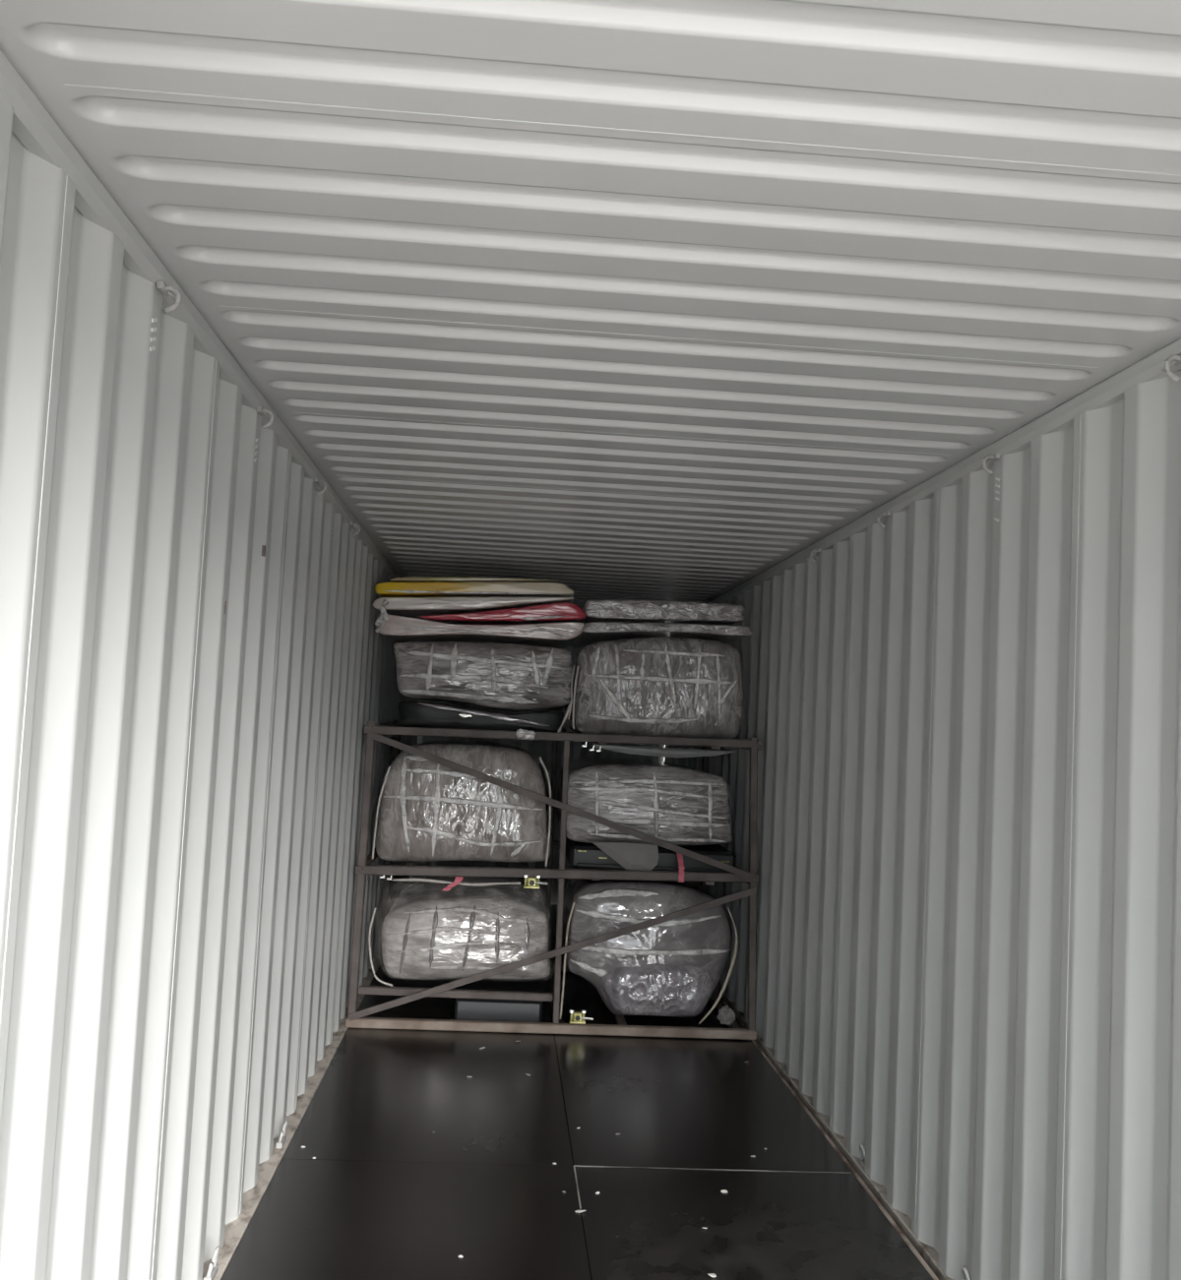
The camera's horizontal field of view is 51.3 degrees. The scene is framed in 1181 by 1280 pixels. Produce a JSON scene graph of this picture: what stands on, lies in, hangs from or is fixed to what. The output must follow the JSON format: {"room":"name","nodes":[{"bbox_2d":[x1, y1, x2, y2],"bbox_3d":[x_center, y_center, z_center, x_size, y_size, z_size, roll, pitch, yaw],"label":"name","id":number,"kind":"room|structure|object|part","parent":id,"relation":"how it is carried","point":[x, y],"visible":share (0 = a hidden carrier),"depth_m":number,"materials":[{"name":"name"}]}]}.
{"room":"shipping container interior","nodes":[
{"label":"shipping container interior","id":0,"kind":"room"},
{"bbox_2d":[0,91,419,1279],"bbox_3d":[-1.240,0.729,5.602,0.040,2.680,12.020,3,-4,-4],"label":"wall","id":1,"kind":"structure","parent":0,"point":[195,665],"depth_m":2.87,"materials":[{"name":"white metal"}]},
{"bbox_2d":[156,280,181,312],"bbox_3d":[-0.923,-0.748,2.700,0.050,0.068,0.056,3,-4,-4],"label":"ring","id":2,"kind":"object","parent":1,"relation":"attached to","point":[166,290],"visible":1,"depth_m":2.69,"materials":[{"name":"paint"}]},
{"bbox_2d":[0,50,399,578],"bbox_3d":[-1.172,-0.617,5.697,0.060,0.062,12.030,3,-4,-4],"label":"top side rail","id":3,"kind":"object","parent":1,"relation":"attached to","point":[32,124],"depth_m":2.47,"materials":[{"name":"grey metal"}]},
{"bbox_2d":[202,1245,220,1279],"bbox_3d":[-1.138,1.879,3.707,0.034,0.096,0.092,3,-4,-4],"label":"ring","id":4,"kind":"object","parent":1,"relation":"attached to","point":[212,1271],"visible":1,"depth_m":3.69,"materials":[{"name":"paint"}]},
{"bbox_2d":[256,405,274,428],"bbox_3d":[-0.997,-0.680,3.780,0.050,0.068,0.056,3,-4,-4],"label":"ring","id":5,"kind":"object","parent":1,"relation":"attached to","point":[265,411],"visible":1,"depth_m":3.77,"materials":[{"name":"paint"}]},
{"bbox_2d":[275,1119,288,1149],"bbox_3d":[-1.218,1.952,4.869,0.034,0.096,0.092,3,-4,-4],"label":"ring","id":6,"kind":"object","parent":1,"relation":"attached to","point":[280,1141],"visible":1,"depth_m":4.84,"materials":[{"name":"paint"}]},
{"bbox_2d":[202,952,379,1279],"bbox_3d":[-1.293,2.073,5.521,0.091,0.064,12.030,3,-4,-4],"label":"baseboard","id":7,"kind":"structure","parent":1,"relation":"attached to","point":[234,1231],"depth_m":4.68,"materials":[{"name":"paint"}]},
{"bbox_2d":[313,477,326,494],"bbox_3d":[-1.075,-0.610,4.905,0.050,0.068,0.056,3,-4,-4],"label":"ring","id":8,"kind":"object","parent":1,"relation":"attached to","point":[322,482],"visible":1,"depth_m":4.90,"materials":[{"name":"paint"}]},
{"bbox_2d":[349,521,360,536],"bbox_3d":[-1.152,-0.540,6.010,0.050,0.068,0.056,3,-4,-4],"label":"ring","id":9,"kind":"object","parent":1,"relation":"attached to","point":[351,523],"visible":1,"depth_m":6.00,"materials":[{"name":"paint"}]},
{"bbox_2d":[409,645,665,904],"bbox_3d":[-0.475,1.138,11.692,2.420,2.740,0.030,3,-4,-4],"label":"wall","id":10,"kind":"structure","parent":0,"point":[537,749],"depth_m":11.68,"materials":[{"name":"black metal"}]},
{"bbox_2d":[220,904,932,1279],"bbox_3d":[-0.128,2.157,5.596,2.430,0.102,12.030,3,-4,-4],"label":"floor","id":11,"kind":"structure","parent":0,"point":[420,1164],"depth_m":4.78,"materials":[{"name":"black wood"}]},
{"bbox_2d":[454,978,543,1022],"bbox_3d":[-0.561,2.134,7.541,0.510,0.156,1.260,3,-4,-4],"label":"box","id":12,"kind":"object","parent":11,"relation":"on","point":[464,1008],"visible":0.36,"depth_m":6.93,"materials":[{"name":"plastic"}]},
{"bbox_3d":[-0.558,2.063,7.546,0.510,0.012,1.260,3,-4,-4],"label":"lid","id":13,"kind":"part","parent":12,"relation":"part of","materials":[{"name":"black plastic"}]},
{"bbox_2d":[345,720,762,1039],"bbox_3d":[-0.224,1.393,7.702,2.276,1.690,1.755,3,-4,-4],"label":"rack","id":14,"kind":"object","parent":11,"relation":"on","point":[354,1019],"visible":0.71,"depth_m":6.85,"materials":[{"name":"brown metal"}]},
{"bbox_3d":[-1.267,1.289,6.807,0.057,1.671,0.050,3,-4,-4],"label":"post","id":15,"kind":"part","parent":14,"relation":"part of","materials":[{"name":"brown metal"}]},
{"bbox_3d":[-1.322,1.311,7.643,0.040,0.040,1.635,3,-4,-4],"label":"rail","id":16,"kind":"part","parent":14,"relation":"part of","materials":[{"name":"metal"}]},
{"bbox_3d":[-1.284,0.548,7.693,0.040,0.040,1.635,3,-4,-4],"label":"rail","id":17,"kind":"part","parent":14,"relation":"part of","materials":[{"name":"brown metal"}]},
{"bbox_3d":[-1.383,1.393,8.475,0.057,1.671,0.050,3,-4,-4],"label":"post","id":18,"kind":"part","parent":14,"relation":"part of","materials":[{"name":"brown metal"}]},
{"bbox_2d":[442,876,463,890],"bbox_3d":[-0.763,1.350,6.801,0.117,0.077,0.018,3,-4,-4],"label":"ribbon","id":19,"kind":"object","parent":14,"relation":"hanging from","point":[457,880],"visible":1,"depth_m":6.80,"materials":[{"name":"red fabric"}]},
{"bbox_2d":[367,875,549,986],"bbox_3d":[-0.761,1.700,7.607,1.056,0.601,1.436,3,-4,-4],"label":"wrapped bundle","id":20,"kind":"object","parent":14,"relation":"on","point":[429,932],"visible":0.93,"depth_m":6.97,"materials":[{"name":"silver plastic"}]},
{"bbox_2d":[371,740,550,886],"bbox_3d":[-0.755,1.023,7.604,1.005,0.781,1.527,3,-4,-4],"label":"wrapped bundle","id":21,"kind":"object","parent":14,"relation":"on","point":[430,811],"visible":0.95,"depth_m":6.96,"materials":[{"name":"white"}]},
{"bbox_2d":[393,641,574,732],"bbox_3d":[-0.665,0.301,7.681,1.051,0.514,1.475,3,-4,-4],"label":"wrapped bundle","id":22,"kind":"object","parent":14,"relation":"on","point":[501,676],"visible":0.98,"depth_m":7.02,"materials":[{"name":"white"}]},
{"bbox_2d":[376,613,584,649],"bbox_3d":[-0.672,-0.019,7.726,1.187,0.132,1.524,3,-4,-4],"label":"mattress","id":23,"kind":"object","parent":22,"relation":"on","point":[397,629],"visible":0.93,"depth_m":7.00,"materials":[{"name":"white"}]},
{"bbox_2d":[372,596,574,618],"bbox_3d":[-0.713,-0.164,7.731,1.141,0.129,1.527,3,-4,-4],"label":"sheet","id":24,"kind":"object","parent":23,"relation":"on","point":[409,607],"visible":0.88,"depth_m":6.98,"materials":[{"name":"white plastic"}]},
{"bbox_2d":[374,599,389,633],"bbox_3d":[-1.168,-0.133,6.907,0.082,0.196,0.051,3,-4,-4],"label":"film tail","id":25,"kind":"object","parent":24,"relation":"hanging from","point":[384,614],"visible":1,"depth_m":6.89,"materials":[{"name":"clear plastic"}]},
{"bbox_2d":[374,581,574,597],"bbox_3d":[-0.708,-0.247,7.735,1.134,0.120,1.530,3,-4,-4],"label":"sheet","id":26,"kind":"object","parent":24,"relation":"on","point":[419,588],"visible":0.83,"depth_m":6.99,"materials":[{"name":"white"}]},
{"bbox_2d":[389,576,560,583],"bbox_3d":[-0.710,-0.299,7.781,0.983,0.059,1.445,3,-4,-4],"label":"sheet","id":27,"kind":"object","parent":26,"relation":"on","point":[406,579],"visible":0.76,"depth_m":7.06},
{"bbox_2d":[419,602,585,624],"bbox_3d":[-0.550,-0.120,7.741,0.953,0.141,1.523,3,-4,-4],"label":"sheet","id":28,"kind":"object","parent":23,"relation":"on","point":[563,612],"visible":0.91,"depth_m":7.01,"materials":[{"name":"red"}]},
{"bbox_2d":[515,729,535,739],"bbox_3d":[-0.361,0.527,6.868,0.112,0.059,0.040,3,-4,-4],"label":"tape","id":29,"kind":"object","parent":14,"relation":"attached to","point":[520,733],"visible":1,"depth_m":6.86,"materials":[{"name":"plastic"}]},
{"bbox_2d":[523,874,547,888],"bbox_3d":[-0.306,1.341,6.809,0.132,0.070,0.048,3,-4,-4],"label":"clamp fitting","id":30,"kind":"object","parent":14,"relation":"attached to","point":[532,882],"visible":1,"depth_m":6.79,"materials":[{"name":"yellow paint"}]},
{"bbox_3d":[-0.327,1.369,6.810,0.090,0.012,0.036,3,-4,-4],"label":"clamp plate","id":31,"kind":"part","parent":30,"relation":"part of","materials":[{"name":"yellow paint"}]},
{"bbox_3d":[-0.279,1.446,8.548,0.049,1.568,0.045,3,-4,-4],"label":"post","id":32,"kind":"part","parent":14,"relation":"part of","materials":[{"name":"brown metal"}]},
{"bbox_3d":[-0.163,1.342,6.880,0.049,1.568,0.045,3,-4,-4],"label":"post","id":33,"kind":"part","parent":14,"relation":"part of","materials":[{"name":"brown metal"}]},
{"bbox_2d":[568,1009,593,1024],"bbox_3d":[-0.052,2.098,6.836,0.132,0.070,0.048,3,-4,-4],"label":"clamp fitting","id":34,"kind":"object","parent":14,"relation":"on","point":[578,1017],"visible":1,"depth_m":6.82,"materials":[{"name":"yellow paint"}]},
{"bbox_3d":[-0.073,2.126,6.837,0.090,0.012,0.036,3,-4,-4],"label":"clamp plate","id":35,"kind":"part","parent":34,"relation":"part of","materials":[{"name":"yellow paint"}]},
{"bbox_2d":[558,864,737,1023],"bbox_3d":[0.286,1.824,7.650,0.996,0.768,1.484,3,-4,-4],"label":"wrapped bundle","id":36,"kind":"object","parent":14,"relation":"on","point":[672,968],"visible":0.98,"depth_m":7.01,"materials":[{"name":"white"}]},
{"bbox_3d":[-0.132,1.796,6.886,0.058,0.651,0.022,2,-4,15],"label":"tie cord","id":37,"kind":"part","parent":36,"relation":"part of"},
{"bbox_3d":[0.727,1.843,6.963,0.206,0.652,0.052,3,-4,-4],"label":"tie cord","id":38,"kind":"part","parent":36,"relation":"part of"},
{"bbox_2d":[565,836,735,872],"bbox_3d":[0.320,1.310,7.716,0.960,0.128,1.315,3,-4,-4],"label":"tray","id":39,"kind":"object","parent":14,"relation":"on","point":[579,855],"visible":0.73,"depth_m":7.08,"materials":[{"name":"plastic"}]},
{"bbox_2d":[555,757,731,846],"bbox_3d":[0.300,0.995,7.719,0.984,0.464,1.447,3,-4,-4],"label":"wrapped bundle","id":40,"kind":"object","parent":39,"relation":"on","point":[678,805],"visible":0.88,"depth_m":7.03,"materials":[{"name":"white"}]},
{"bbox_2d":[592,842,658,870],"bbox_3d":[0.196,1.230,6.960,0.386,0.164,0.026,3,-4,-4],"label":"flap","id":41,"kind":"object","parent":40,"relation":"hanging from","point":[631,856],"visible":0.9,"depth_m":6.96,"materials":[{"name":"grey plastic"}]},
{"bbox_2d":[564,636,742,738],"bbox_3d":[0.360,0.310,7.753,1.013,0.601,1.471,3,-4,-4],"label":"wrapped bundle","id":42,"kind":"object","parent":14,"relation":"on","point":[654,686],"visible":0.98,"depth_m":7.09,"materials":[{"name":"white"}]},
{"bbox_2d":[569,621,752,647],"bbox_3d":[0.393,-0.015,7.800,0.995,0.089,1.524,3,-4,-4],"label":"bubble slab","id":43,"kind":"object","parent":42,"relation":"on","point":[592,632],"visible":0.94,"depth_m":7.08,"materials":[{"name":"plastic"}]},
{"bbox_2d":[581,599,744,624],"bbox_3d":[0.380,-0.122,7.816,0.935,0.125,1.504,3,-4,-4],"label":"bubble slab","id":44,"kind":"object","parent":43,"relation":"on","point":[605,610],"visible":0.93,"depth_m":7.08,"materials":[{"name":"plastic"}]},
{"bbox_2d":[593,744,735,758],"bbox_3d":[0.432,0.642,7.004,0.831,0.055,0.028,3,-4,-4],"label":"sheet","id":45,"kind":"object","parent":14,"relation":"hanging from","point":[631,750],"visible":1,"depth_m":7.00,"materials":[{"name":"grey plastic"}]},
{"bbox_2d":[675,852,684,882],"bbox_3d":[0.505,1.277,6.936,0.041,0.165,0.108,3,-4,-4],"label":"ribbon","id":46,"kind":"object","parent":14,"relation":"hanging from","point":[681,868],"visible":0.92,"depth_m":6.89,"materials":[{"name":"fabric"}]},
{"bbox_3d":[0.802,1.503,8.619,0.096,1.687,0.050,3,-4,-4],"label":"post","id":47,"kind":"part","parent":14,"relation":"part of","materials":[{"name":"metal"}]},
{"bbox_2d":[716,1005,734,1025],"bbox_3d":[0.772,2.130,6.972,0.109,0.109,0.097,3,-4,-4],"label":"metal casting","id":48,"kind":"object","parent":14,"relation":"on","point":[726,1015],"visible":1,"depth_m":6.95,"materials":[{"name":"grey metal"}]},
{"bbox_3d":[0.908,0.666,7.838,0.040,0.040,1.635,3,-4,-4],"label":"rail","id":49,"kind":"part","parent":14,"relation":"part of","materials":[{"name":"brown metal"}]},
{"bbox_3d":[0.917,1.399,6.951,0.096,1.687,0.050,3,-4,-4],"label":"post","id":50,"kind":"part","parent":14,"relation":"part of","materials":[{"name":"brown metal"}]},
{"bbox_2d":[0,0,1180,609],"bbox_3d":[0.007,-0.591,5.785,2.430,0.025,12.003,3,-4,-4],"label":"ceiling","id":51,"kind":"structure","parent":0,"point":[603,299],"depth_m":2.40,"materials":[{"name":"grey paint"}]},
{"bbox_2d":[664,368,1180,1279],"bbox_3d":[1.118,0.856,5.764,0.040,2.680,12.032,3,-4,-4],"label":"wall","id":52,"kind":"structure","parent":0,"point":[964,712],"depth_m":3.80,"materials":[{"name":"white metal"}]},
{"bbox_2d":[809,548,821,561],"bbox_3d":[1.118,-0.421,6.125,0.052,0.068,0.056,3,-4,-4],"label":"ring","id":53,"kind":"object","parent":52,"relation":"attached to","point":[819,550],"visible":1,"depth_m":6.11,"materials":[{"name":"paint"}]},
{"bbox_2d":[714,982,952,1279],"bbox_3d":[1.056,2.200,5.675,0.054,0.064,12.030,3,-4,-4],"label":"baseboard","id":54,"kind":"structure","parent":52,"relation":"attached to","point":[928,1253],"depth_m":5.01,"materials":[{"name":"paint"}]},
{"bbox_2d":[857,1143,865,1171],"bbox_3d":[1.095,2.070,4.929,0.034,0.096,0.092,3,-4,-4],"label":"ring","id":55,"kind":"object","parent":52,"relation":"attached to","point":[861,1161],"visible":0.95,"depth_m":4.93,"materials":[{"name":"paint"}]},
{"bbox_2d":[876,511,891,528],"bbox_3d":[1.194,-0.490,5.019,0.052,0.068,0.056,3,-4,-4],"label":"ring","id":56,"kind":"object","parent":52,"relation":"attached to","point":[887,514],"visible":1,"depth_m":5.01,"materials":[{"name":"paint"}]},
{"bbox_2d":[708,337,1180,604],"bbox_3d":[1.183,-0.490,5.852,0.060,0.062,12.030,3,-4,-4],"label":"top side rail","id":57,"kind":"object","parent":52,"relation":"attached to","point":[1110,391],"depth_m":3.82,"materials":[{"name":"white metal"}]},
{"bbox_2d":[960,1266,970,1279],"bbox_3d":[1.172,2.001,3.821,0.034,0.096,0.092,3,-4,-4],"label":"ring","id":58,"kind":"object","parent":52,"relation":"attached to","point":[964,1273],"visible":1,"depth_m":3.82,"materials":[{"name":"paint"}]},
{"bbox_2d":[980,452,1000,474],"bbox_3d":[1.271,-0.559,3.914,0.052,0.068,0.056,3,-4,-4],"label":"ring","id":59,"kind":"object","parent":52,"relation":"attached to","point":[989,457],"visible":1,"depth_m":3.90,"materials":[{"name":"paint"}]},
{"bbox_2d":[1160,354,1180,381],"bbox_3d":[1.345,-0.626,2.834,0.052,0.068,0.056,3,-4,-4],"label":"ring","id":60,"kind":"object","parent":52,"relation":"attached to","point":[1174,359],"visible":1,"depth_m":2.83,"materials":[{"name":"paint"}]}
]}

